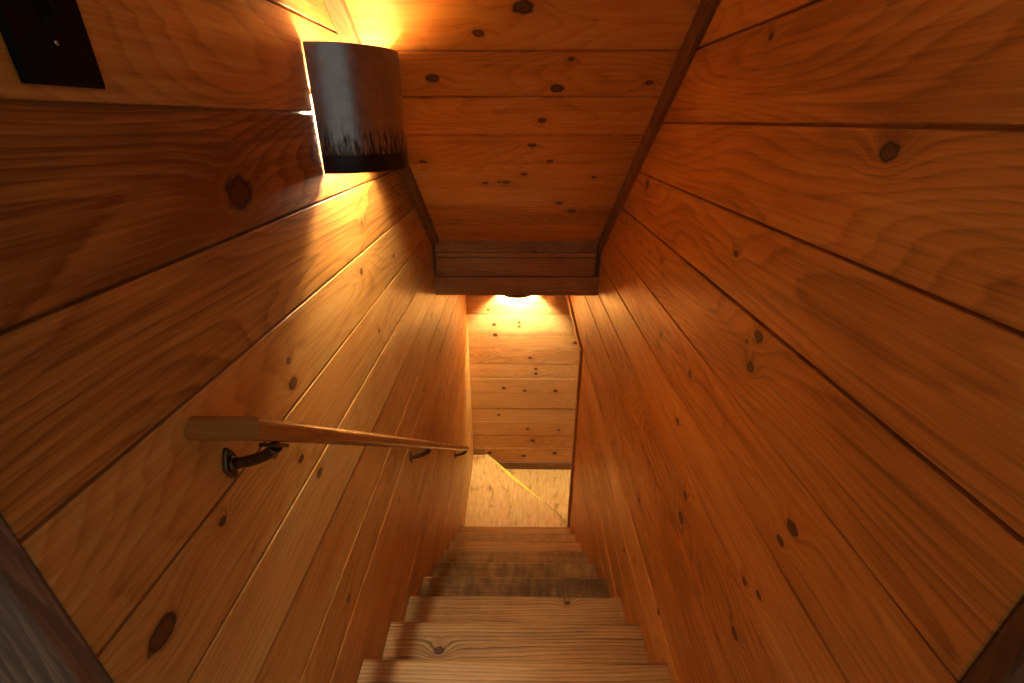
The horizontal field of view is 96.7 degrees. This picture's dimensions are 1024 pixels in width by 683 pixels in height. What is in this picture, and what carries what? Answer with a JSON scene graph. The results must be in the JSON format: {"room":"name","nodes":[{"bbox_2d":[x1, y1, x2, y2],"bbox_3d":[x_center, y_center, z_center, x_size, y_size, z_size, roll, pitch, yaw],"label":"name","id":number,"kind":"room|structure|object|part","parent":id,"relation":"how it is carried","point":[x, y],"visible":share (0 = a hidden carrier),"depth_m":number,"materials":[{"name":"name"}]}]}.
{"room":"wooden staircase","nodes":[
{"label":"wooden staircase","id":0,"kind":"room"},
{"bbox_2d":[0,0,473,682],"bbox_3d":[-0.461,0.309,2.462,0.066,4.787,3.570,0,26,1],"label":"wall","id":1,"kind":"structure","parent":0,"point":[177,244],"depth_m":0.68,"materials":[{"name":"brown wood"}]},
{"bbox_2d":[0,0,105,88],"bbox_3d":[-0.436,-0.308,0.428,0.018,0.120,0.091,0,26,1],"label":"light switch","id":2,"kind":"object","parent":1,"relation":"attached to","point":[47,42],"visible":1,"depth_m":0.43,"materials":[{"name":"black plastic"}]},
{"bbox_2d":[185,416,468,478],"bbox_3d":[-0.384,0.481,2.029,0.100,1.901,2.229,0,26,1],"label":"handrail","id":3,"kind":"object","parent":1,"relation":"attached to","point":[199,428],"visible":1,"depth_m":0.70,"materials":[{"name":"brown wood"}]},
{"bbox_3d":[-0.384,0.460,2.019,0.100,1.855,2.229,0,26,1],"label":"rail","id":4,"kind":"part","parent":3,"relation":"part of","materials":[{"name":"brown wood"}]},
{"bbox_2d":[302,41,408,173],"bbox_3d":[-0.356,-0.579,1.150,0.161,0.262,0.320,0,26,1],"label":"wall sconce","id":5,"kind":"object","parent":1,"relation":"attached to","point":[356,89],"visible":1,"depth_m":1.04,"materials":[{"name":"metal"}]},
{"bbox_2d":[323,0,438,243],"bbox_3d":[-0.416,-0.786,1.111,0.042,1.619,2.106,0,26,1],"label":"trim","id":6,"kind":"structure","parent":1,"relation":"attached to","point":[338,11],"depth_m":1.17,"materials":[{"name":"brown wood"}]},
{"bbox_2d":[464,454,565,526],"bbox_3d":[0.031,1.598,4.283,0.898,0.185,1.409,0,26,1],"label":"floor","id":7,"kind":"structure","parent":0,"point":[495,499],"depth_m":4.24,"materials":[{"name":"brown wood"}]},
{"bbox_2d":[357,526,671,682],"bbox_3d":[0.015,1.349,2.328,0.897,1.970,2.394,0,26,1],"label":"staircase","id":8,"kind":"structure","parent":7,"relation":"on","point":[502,604],"depth_m":1.64,"materials":[{"name":"brown wood"}]},
{"bbox_2d":[491,457,561,516],"bbox_3d":[0.099,1.406,4.462,0.036,0.001,1.062,-20,32,-35],"label":"tape","id":9,"kind":"object","parent":7,"relation":"on","point":[503,468],"visible":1,"depth_m":4.51,"materials":[{"name":"yellow plastic"}]},
{"bbox_2d":[435,241,598,275],"bbox_3d":[0.024,-0.433,2.499,0.898,0.285,0.075,0,26,1],"label":"wall header","id":10,"kind":"structure","parent":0,"point":[453,258],"depth_m":2.45,"materials":[{"name":"brown wood"}]},
{"bbox_2d":[432,244,436,275],"bbox_3d":[-0.418,-0.439,2.452,0.015,0.182,0.011,0,26,1],"label":"trim","id":11,"kind":"structure","parent":10,"relation":"attached to","point":[433,245],"depth_m":2.45,"materials":[{"name":"brown wood"}]},
{"bbox_2d":[434,276,598,295],"bbox_3d":[0.024,-0.317,2.533,0.896,0.106,0.066,0,26,1],"label":"trim","id":12,"kind":"structure","parent":10,"relation":"attached to","point":[444,285],"depth_m":2.50,"materials":[{"name":"brown wood"}]},
{"bbox_2d":[594,243,600,276],"bbox_3d":[0.461,-0.435,2.444,0.023,0.182,0.011,0,26,1],"label":"trim","id":13,"kind":"structure","parent":10,"relation":"attached to","point":[598,253],"depth_m":2.44,"materials":[{"name":"brown wood"}]},
{"bbox_2d":[466,295,578,461],"bbox_3d":[0.663,0.577,4.599,2.250,3.342,0.066,0,26,1],"label":"wall","id":14,"kind":"structure","parent":0,"point":[524,352],"depth_m":4.45,"materials":[{"name":"brown wood"}]},
{"bbox_2d":[473,448,484,454],"bbox_3d":[-0.349,1.169,4.853,0.124,0.087,0.015,0,26,1],"label":"baseboard","id":15,"kind":"structure","parent":14,"relation":"attached to","point":[476,451],"depth_m":4.85,"materials":[{"name":"brown wood"}]},
{"bbox_2d":[503,295,531,297],"bbox_3d":[0.048,-0.515,3.956,0.300,0.240,0.151,0,26,1],"label":"wall sconce","id":16,"kind":"object","parent":14,"relation":"attached to","point":[509,296],"visible":0.11,"depth_m":3.94,"materials":[{"name":"metal"}]},
{"bbox_2d":[498,462,570,469],"bbox_3d":[0.741,1.347,4.928,1.995,0.089,0.015,0,26,1],"label":"baseboard","id":17,"kind":"structure","parent":14,"relation":"attached to","point":[507,465],"depth_m":4.92,"materials":[{"name":"brown wood"}]},
{"bbox_2d":[345,0,700,240],"bbox_3d":[0.013,-0.829,1.109,0.900,1.686,2.177,0,26,1],"label":"ceiling","id":18,"kind":"structure","parent":0,"point":[526,120],"depth_m":1.39,"materials":[{"name":"brown wood"}]},
{"bbox_2d":[506,469,570,526],"bbox_3d":[0.283,1.691,4.519,1.100,0.170,1.059,0,26,1],"label":"floor","id":19,"kind":"structure","parent":0,"point":[552,486],"depth_m":4.74,"materials":[{"name":"brown wood"}]},
{"bbox_2d":[569,0,1023,682],"bbox_3d":[0.502,0.311,2.441,0.066,4.803,3.590,0,26,1],"label":"wall","id":20,"kind":"structure","parent":0,"point":[799,448],"depth_m":0.67,"materials":[{"name":"brown wood"}]},
{"bbox_2d":[566,295,582,526],"bbox_3d":[0.494,0.692,3.998,0.055,2.083,1.119,0,26,1],"label":"trim","id":21,"kind":"structure","parent":20,"relation":"attached to","point":[576,332],"depth_m":3.40,"materials":[{"name":"brown wood"}]},
{"bbox_2d":[598,0,719,250],"bbox_3d":[0.454,-0.767,1.100,0.019,1.644,2.125,0,26,1],"label":"trim","id":22,"kind":"structure","parent":20,"relation":"attached to","point":[706,9],"depth_m":1.33,"materials":[{"name":"brown wood"}]},
{"bbox_3d":[-1.082,-0.059,0.319,1.029,2.313,0.065,0,26,1],"label":"wall","id":23,"kind":"structure","parent":0,"visible":0},
{"bbox_2d":[0,515,112,682],"bbox_3d":[-0.507,-0.035,0.295,0.121,2.294,0.027,0,26,1],"label":"trim","id":24,"kind":"structure","parent":23,"relation":"attached to","point":[40,643],"depth_m":0.44,"materials":[{"name":"brown wood"}]},
{"bbox_3d":[1.088,-0.041,0.281,1.029,2.313,0.066,0,26,1],"label":"wall","id":25,"kind":"structure","parent":0,"visible":0},
{"bbox_2d":[960,598,1023,682],"bbox_3d":[0.512,-0.022,0.269,0.121,2.294,0.025,0,26,1],"label":"trim","id":26,"kind":"structure","parent":25,"relation":"attached to","point":[1002,661],"depth_m":0.42,"materials":[{"name":"brown wood"}]}
]}

